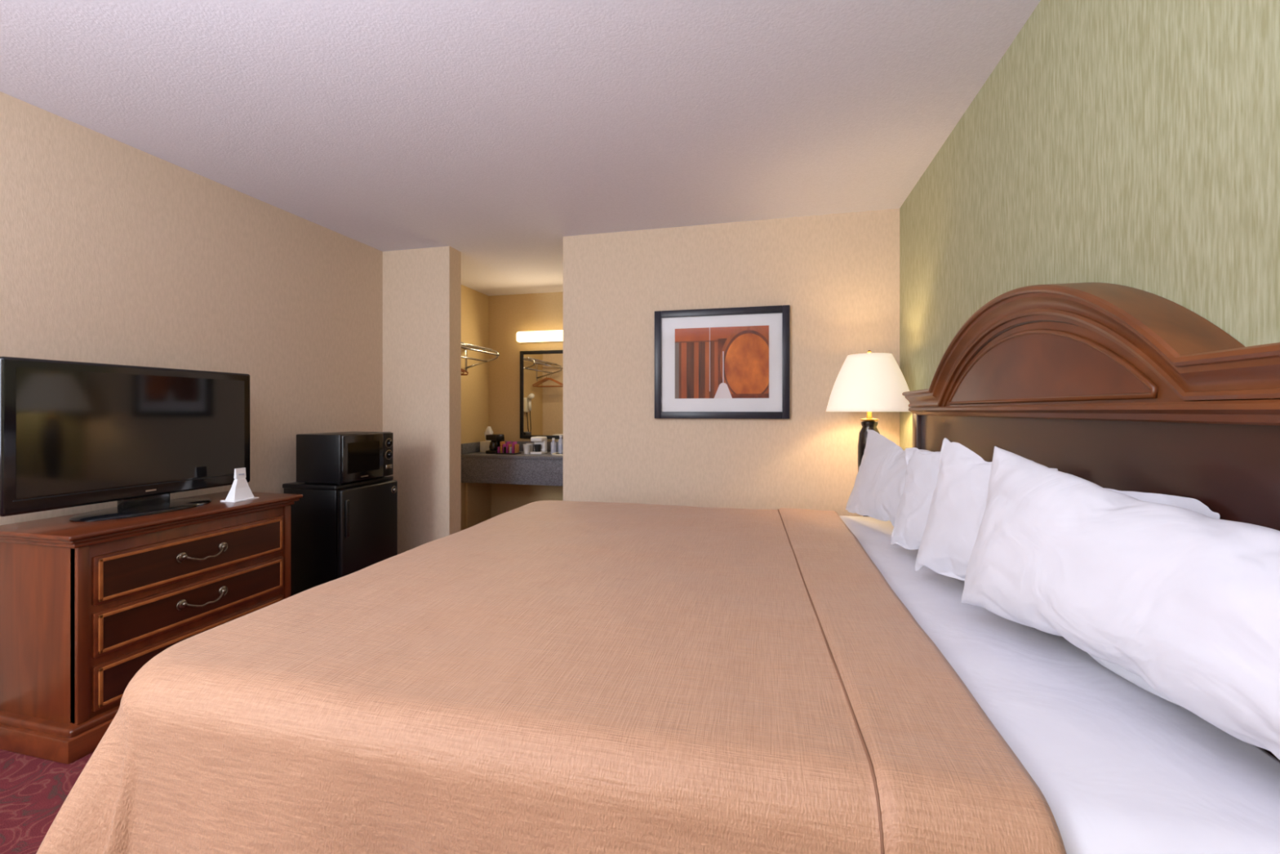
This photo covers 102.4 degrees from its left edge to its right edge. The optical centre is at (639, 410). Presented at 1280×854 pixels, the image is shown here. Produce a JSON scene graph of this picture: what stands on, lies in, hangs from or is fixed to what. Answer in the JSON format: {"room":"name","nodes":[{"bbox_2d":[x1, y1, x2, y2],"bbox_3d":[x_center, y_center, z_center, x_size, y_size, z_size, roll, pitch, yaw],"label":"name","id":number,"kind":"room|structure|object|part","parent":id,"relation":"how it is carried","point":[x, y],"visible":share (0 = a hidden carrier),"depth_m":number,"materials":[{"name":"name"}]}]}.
{"room":"hotel room","nodes":[
{"label":"hotel room","id":0,"kind":"room"},
{"bbox_2d":[0,749,93,853],"bbox_3d":[-0.611,1.270,1.816,3.880,0.100,6.890,0,0,13],"label":"floor","id":1,"kind":"structure","parent":0,"point":[33,790],"depth_m":1.63,"materials":[{"name":"red carpet"}]},
{"bbox_2d":[0,490,302,764],"bbox_3d":[-2.097,0.828,2.283,0.502,0.785,0.940,0,0,13],"label":"dresser","id":2,"kind":"object","parent":1,"relation":"on","point":[84,606],"visible":0.75,"depth_m":1.91,"materials":[{"name":"brown wood"}]},
{"bbox_3d":[-2.108,1.130,2.286,0.480,0.030,0.910,0,0,13],"label":"moulding","id":3,"kind":"part","parent":2,"relation":"part of","materials":[{"name":"brown wood"}]},
{"bbox_2d":[0,355,249,521],"bbox_3d":[-2.157,0.121,2.251,0.290,0.627,0.910,0,0,13],"label":"television","id":4,"kind":"object","parent":2,"relation":"on","point":[73,433],"visible":0.95,"depth_m":2.12,"materials":[{"name":"black plastic"}]},
{"bbox_3d":[-2.114,0.476,2.287,0.468,0.018,0.878,0,0,13],"label":"moulding","id":5,"kind":"part","parent":2,"relation":"part of","materials":[{"name":"brown wood"}]},
{"bbox_3d":[-2.106,0.460,2.285,0.483,0.014,0.906,0,0,13],"label":"moulding","id":6,"kind":"part","parent":2,"relation":"part of","materials":[{"name":"brown wood"}]},
{"bbox_3d":[-1.901,1.012,2.236,0.024,0.165,0.760,0,0,13],"label":"drawer","id":7,"kind":"part","parent":2,"relation":"part of","materials":[{"name":"brown wood"}]},
{"bbox_3d":[-1.901,0.818,2.236,0.024,0.165,0.760,0,0,13],"label":"drawer","id":8,"kind":"part","parent":2,"relation":"part of","materials":[{"name":"brown wood"}]},
{"bbox_3d":[-1.901,0.620,2.236,0.024,0.180,0.760,0,0,13],"label":"drawer","id":9,"kind":"part","parent":2,"relation":"part of","materials":[{"name":"brown wood"}]},
{"bbox_3d":[-1.871,0.819,2.219,0.034,0.035,0.163,0,0,13],"label":"bail pull","id":10,"kind":"part","parent":2,"relation":"part of","materials":[{"name":"grey metal"}]},
{"bbox_3d":[-1.871,0.622,2.219,0.034,0.035,0.163,0,0,13],"label":"bail pull","id":11,"kind":"part","parent":2,"relation":"part of","materials":[{"name":"grey metal"}]},
{"bbox_2d":[220,467,258,502],"bbox_3d":[-1.948,0.357,2.505,0.090,0.155,0.120,0,0,13],"label":"tent card","id":12,"kind":"object","parent":2,"relation":"on","point":[240,491],"visible":1,"depth_m":2.49,"materials":[{"name":"white paper"}]},
{"bbox_2d":[282,475,397,595],"bbox_3d":[-1.865,0.828,3.246,0.437,0.785,0.482,0,0,13],"label":"mini fridge","id":13,"kind":"object","parent":1,"relation":"on","point":[337,531],"visible":0.66,"depth_m":3.04,"materials":[{"name":"black metal"}]},
{"bbox_2d":[296,431,393,484],"bbox_3d":[-1.829,0.287,3.227,0.347,0.295,0.430,0,0,13],"label":"microwave","id":14,"kind":"object","parent":13,"relation":"on","point":[338,458],"visible":1,"depth_m":3.04,"materials":[{"name":"black plastic"}]},
{"bbox_3d":[-1.696,0.283,3.148,0.020,0.279,0.332,0,0,13],"label":"door","id":15,"kind":"part","parent":14,"relation":"part of","materials":[{"name":"black glass"}]},
{"bbox_3d":[-1.647,0.283,3.357,0.018,0.279,0.087,0,0,13],"label":"control panel","id":16,"kind":"part","parent":14,"relation":"part of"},
{"bbox_3d":[-1.706,0.630,3.000,0.014,0.220,0.025,0,0,13],"label":"door handle","id":17,"kind":"part","parent":13,"relation":"part of","materials":[{"name":"black plastic"}]},
{"bbox_3d":[-1.685,0.815,3.203,0.042,0.710,0.470,0,0,13],"label":"door","id":18,"kind":"part","parent":13,"relation":"part of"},
{"bbox_2d":[461,440,563,528],"bbox_3d":[-0.588,0.770,4.945,2.231,0.900,0.548,0,0,13],"label":"vanity counter","id":19,"kind":"object","parent":1,"relation":"on","point":[479,469],"visible":0.29,"depth_m":4.88,"materials":[{"name":"grey stone"}]},
{"bbox_2d":[461,450,563,459],"bbox_3d":[-0.588,0.435,4.945,2.231,0.030,0.548,0,0,13],"label":"countertop","id":20,"kind":"structure","parent":19,"relation":"on","point":[548,455],"depth_m":4.86,"materials":[{"name":"grey stone"}]},
{"bbox_2d":[480,426,493,452],"bbox_3d":[-1.538,0.290,5.218,0.120,0.260,0.120,0,0,13],"label":"tissue box","id":21,"kind":"object","parent":20,"relation":"on","point":[484,445],"visible":0.57,"depth_m":5.17,"materials":[{"name":"beige plastic"}]},
{"bbox_2d":[485,434,504,453],"bbox_3d":[-1.434,0.328,5.091,0.120,0.185,0.160,0,0,13],"label":"coffee maker","id":22,"kind":"object","parent":20,"relation":"on","point":[495,439],"visible":0.88,"depth_m":5.03,"materials":[{"name":"black plastic"}]},
{"bbox_2d":[496,440,521,454],"bbox_3d":[-1.276,0.360,5.002,0.200,0.120,0.140,0,0,13],"label":"tray","id":23,"kind":"object","parent":20,"relation":"on","point":[508,448],"visible":1,"depth_m":4.96,"materials":[{"name":"plastic"}]},
{"bbox_2d":[496,452,521,454],"bbox_3d":[-1.276,0.414,5.002,0.200,0.012,0.140,0,0,13],"label":"tray","id":24,"kind":"object","parent":23,"relation":"on","point":[503,453],"depth_m":4.94,"materials":[{"name":"black plastic"}]},
{"bbox_2d":[523,444,530,453],"bbox_3d":[-1.103,0.374,5.012,0.076,0.092,0.076,0,0,13],"label":"paper cup","id":25,"kind":"object","parent":20,"relation":"on","point":[526,446],"visible":1,"depth_m":4.99,"materials":[{"name":"white paper"}]},
{"bbox_2d":[526,443,533,453],"bbox_3d":[-1.105,0.374,5.157,0.076,0.092,0.076,0,0,13],"label":"paper cup","id":26,"kind":"object","parent":20,"relation":"on","point":[531,444],"visible":0.56,"depth_m":5.13,"materials":[{"name":"white paper"}]},
{"bbox_2d":[530,435,547,453],"bbox_3d":[-0.990,0.338,5.037,0.120,0.165,0.140,0,0,13],"label":"coffee brewer","id":27,"kind":"object","parent":20,"relation":"on","point":[540,442],"visible":1,"depth_m":4.99,"materials":[{"name":"plastic"}]},
{"bbox_2d":[533,444,541,451],"bbox_3d":[-0.997,0.364,5.007,0.068,0.070,0.068,0,0,13],"label":"cup","id":28,"kind":"object","parent":27,"relation":"on","point":[537,447],"depth_m":4.98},
{"bbox_2d":[551,438,555,453],"bbox_3d":[-0.847,0.344,5.033,0.052,0.152,0.052,0,0,13],"label":"toiletry bottle","id":29,"kind":"object","parent":20,"relation":"on","point":[553,442],"visible":0.84,"depth_m":5.01,"materials":[{"name":"plastic"}]},
{"bbox_2d":[558,435,563,453],"bbox_3d":[-0.779,0.329,5.058,0.052,0.182,0.052,0,0,13],"label":"toiletry bottle","id":30,"kind":"object","parent":20,"relation":"on","point":[560,440],"visible":0.98,"depth_m":5.04,"materials":[{"name":"plastic"}]},
{"bbox_2d":[35,500,1279,853],"bbox_3d":[0.071,0.854,1.774,2.180,0.732,2.354,0,0,13],"label":"bed","id":31,"kind":"object","parent":1,"relation":"on","point":[542,677],"visible":0.93,"depth_m":0.90,"materials":[{"name":"tan woven fabric"},{"name":"white linen"}]},
{"bbox_2d":[846,429,940,525],"bbox_3d":[1.072,0.298,2.145,0.114,0.415,0.768,0,0,-2],"label":"pillow","id":32,"kind":"object","parent":31,"relation":"on","point":[880,483],"visible":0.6,"depth_m":2.24,"materials":[{"name":"fabric"}]},
{"bbox_2d":[889,447,938,551],"bbox_3d":[0.984,0.319,1.582,0.104,0.375,0.592,0,0,-6],"label":"pillow","id":33,"kind":"object","parent":31,"relation":"on","point":[921,468],"visible":0.34,"depth_m":1.75,"materials":[{"name":"fabric"}]},
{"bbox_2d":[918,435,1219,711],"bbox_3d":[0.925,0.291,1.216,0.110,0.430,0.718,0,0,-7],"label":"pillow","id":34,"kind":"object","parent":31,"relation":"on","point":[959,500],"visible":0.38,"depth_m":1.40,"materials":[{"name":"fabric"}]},
{"bbox_2d":[960,446,1279,767],"bbox_3d":[0.862,0.296,0.857,0.197,0.419,0.823,0,0,-3],"label":"pillow","id":35,"kind":"object","parent":31,"relation":"on","point":[1186,602],"visible":1,"depth_m":0.81,"materials":[{"name":"fabric"}]},
{"bbox_3d":[1.276,0.930,2.893,0.449,0.580,0.460,0,0,13],"label":"nightstand","id":36,"kind":"object","parent":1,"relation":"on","visible":0},
{"bbox_2d":[826,350,909,516],"bbox_3d":[1.260,0.154,2.825,0.450,0.972,0.450,0,0,13],"label":"table lamp","id":37,"kind":"object","parent":36,"relation":"on","point":[869,382],"visible":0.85,"depth_m":2.69,"materials":[{"name":"white fabric"}]},
{"bbox_3d":[1.260,-0.150,2.825,0.450,0.310,0.450,0,0,13],"label":"lamp shade","id":38,"kind":"part","parent":37,"relation":"part of","materials":[{"name":"white fabric"}]},
{"bbox_2d":[0,91,488,530],"bbox_3d":[-2.440,0.000,2.252,0.120,2.440,6.890,0,0,13],"label":"wall","id":39,"kind":"structure","parent":0,"point":[113,251],"depth_m":2.63,"materials":[{"name":"beige paint"}]},
{"bbox_2d":[461,342,499,371],"bbox_3d":[-1.630,-0.510,4.624,0.355,0.260,0.840,0,0,13],"label":"coat rack","id":40,"kind":"object","parent":39,"relation":"attached to","point":[466,346],"visible":0.49,"depth_m":4.88,"materials":[{"name":"silver metal"}]},
{"bbox_2d":[461,368,468,375],"bbox_3d":[-1.640,-0.399,4.400,0.387,0.200,0.012,0,0,13],"label":"hanger","id":41,"kind":"object","parent":40,"relation":"hanging from","point":[467,372],"visible":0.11,"depth_m":4.36,"materials":[{"name":"brown wood"}]},
{"bbox_3d":[-1.707,-0.510,5.053,0.006,0.260,0.030,0,0,13],"label":"wall plate","id":42,"kind":"part","parent":40,"relation":"part of","materials":[{"name":"silver metal"}]},
{"bbox_3d":[-1.589,-0.480,4.614,0.018,0.017,0.840,0,0,13],"label":"hanging rod","id":43,"kind":"part","parent":40,"relation":"part of","materials":[{"name":"silver metal"}]},
{"bbox_3d":[-1.467,-0.540,4.585,0.020,0.019,0.840,0,0,13],"label":"rail","id":44,"kind":"part","parent":40,"relation":"part of","materials":[{"name":"silver metal"}]},
{"bbox_2d":[0,0,1040,296],"bbox_3d":[-0.611,-1.270,1.816,3.880,0.100,6.890,0,0,13],"label":"ceiling","id":45,"kind":"structure","parent":0,"point":[495,132],"depth_m":2.04,"materials":[{"name":"white paint"}]},
{"bbox_2d":[488,291,563,518],"bbox_3d":[0.232,0.000,5.095,3.760,2.440,0.120,0,0,13],"label":"wall","id":46,"kind":"structure","parent":0,"point":[508,314],"depth_m":5.41,"materials":[{"name":"beige paint"}]},
{"bbox_2d":[505,440,558,451],"bbox_3d":[-0.527,0.370,5.200,2.231,0.100,0.023,0,0,13],"label":"backsplash","id":47,"kind":"structure","parent":46,"relation":"attached to","point":[521,443],"depth_m":5.33,"materials":[{"name":"grey stone"}]},
{"bbox_2d":[515,329,563,342],"bbox_3d":[-0.816,-0.760,5.226,0.930,0.110,0.110,0,0,13],"label":"vanity light bar","id":48,"kind":"object","parent":46,"relation":"attached to","point":[554,335],"visible":0.44,"depth_m":5.22,"materials":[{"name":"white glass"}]},
{"bbox_2d":[520,350,563,439],"bbox_3d":[-0.564,-0.165,5.206,1.410,0.910,0.028,0,0,13],"label":"vanity mirror","id":49,"kind":"object","parent":46,"relation":"attached to","point":[541,371],"depth_m":5.31,"materials":[{"name":"clear mirror"}]},
{"bbox_2d":[382,208,899,554],"bbox_3d":[-0.187,0.000,3.596,3.640,2.440,0.150,0,0,13],"label":"wall","id":50,"kind":"structure","parent":0,"point":[837,275],"depth_m":3.44,"materials":[{"name":"beige paint"}]},
{"bbox_2d":[654,305,789,418],"bbox_3d":[0.520,-0.305,3.333,0.866,0.714,0.030,0,0,13],"label":"framed picture","id":51,"kind":"object","parent":50,"relation":"attached to","point":[721,362],"visible":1,"depth_m":3.33,"materials":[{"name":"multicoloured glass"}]},
{"bbox_3d":[0.120,-0.305,3.429,0.045,0.714,0.030,0,0,13],"label":"frame","id":52,"kind":"part","parent":51,"relation":"part of","materials":[{"name":"black wood"}]},
{"bbox_3d":[0.520,-0.639,3.333,0.776,0.045,0.030,0,0,13],"label":"frame","id":53,"kind":"part","parent":51,"relation":"part of","materials":[{"name":"black wood"}]},
{"bbox_3d":[0.520,0.029,3.333,0.776,0.045,0.030,0,0,13],"label":"frame","id":54,"kind":"part","parent":51,"relation":"part of","materials":[{"name":"black wood"}]},
{"bbox_2d":[675,324,768,398],"bbox_3d":[0.525,-0.311,3.337,0.605,0.462,0.001,0,0,13],"label":"print","id":55,"kind":"object","parent":51,"relation":"attached to","point":[712,361],"depth_m":3.33},
{"bbox_3d":[0.919,-0.305,3.238,0.045,0.714,0.030,0,0,13],"label":"frame","id":56,"kind":"part","parent":51,"relation":"part of","materials":[{"name":"black wood"}]},
{"bbox_2d":[899,0,1279,449],"bbox_3d":[1.036,0.000,0.617,0.120,2.440,5.320,0,0,13],"label":"wall","id":57,"kind":"structure","parent":0,"point":[1135,144],"depth_m":1.22,"materials":[{"name":"green paper"}]},
{"bbox_2d":[902,282,1279,528],"bbox_3d":[1.128,0.435,1.510,0.110,1.570,2.260,0,0,13],"label":"headboard","id":58,"kind":"object","parent":57,"relation":"attached to","point":[1102,384],"visible":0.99,"depth_m":1.11,"materials":[{"name":"brown wood"}]},
{"bbox_3d":[1.395,0.608,2.554,0.060,1.225,0.075,0,0,13],"label":"post","id":59,"kind":"part","parent":58,"relation":"part of","materials":[{"name":"brown wood"}]},
{"bbox_3d":[1.131,-0.129,1.537,0.011,0.197,1.110,0,0,13],"label":"arch panel","id":60,"kind":"part","parent":58,"relation":"part of","materials":[{"name":"brown wood"}]},
{"bbox_3d":[1.128,-0.175,1.510,0.110,0.349,2.260,0,0,13],"label":"arched crown moulding","id":61,"kind":"part","parent":58,"relation":"part of","materials":[{"name":"brown wood"}]},
{"bbox_3d":[1.137,0.003,1.513,0.079,0.038,2.210,0,0,13],"label":"rail moulding","id":62,"kind":"part","parent":58,"relation":"part of","materials":[{"name":"brown wood"}]},
{"bbox_3d":[1.153,0.460,1.504,0.033,0.920,2.140,0,0,13],"label":"panel","id":63,"kind":"part","parent":58,"relation":"part of","materials":[{"name":"brown wood"}]}
]}

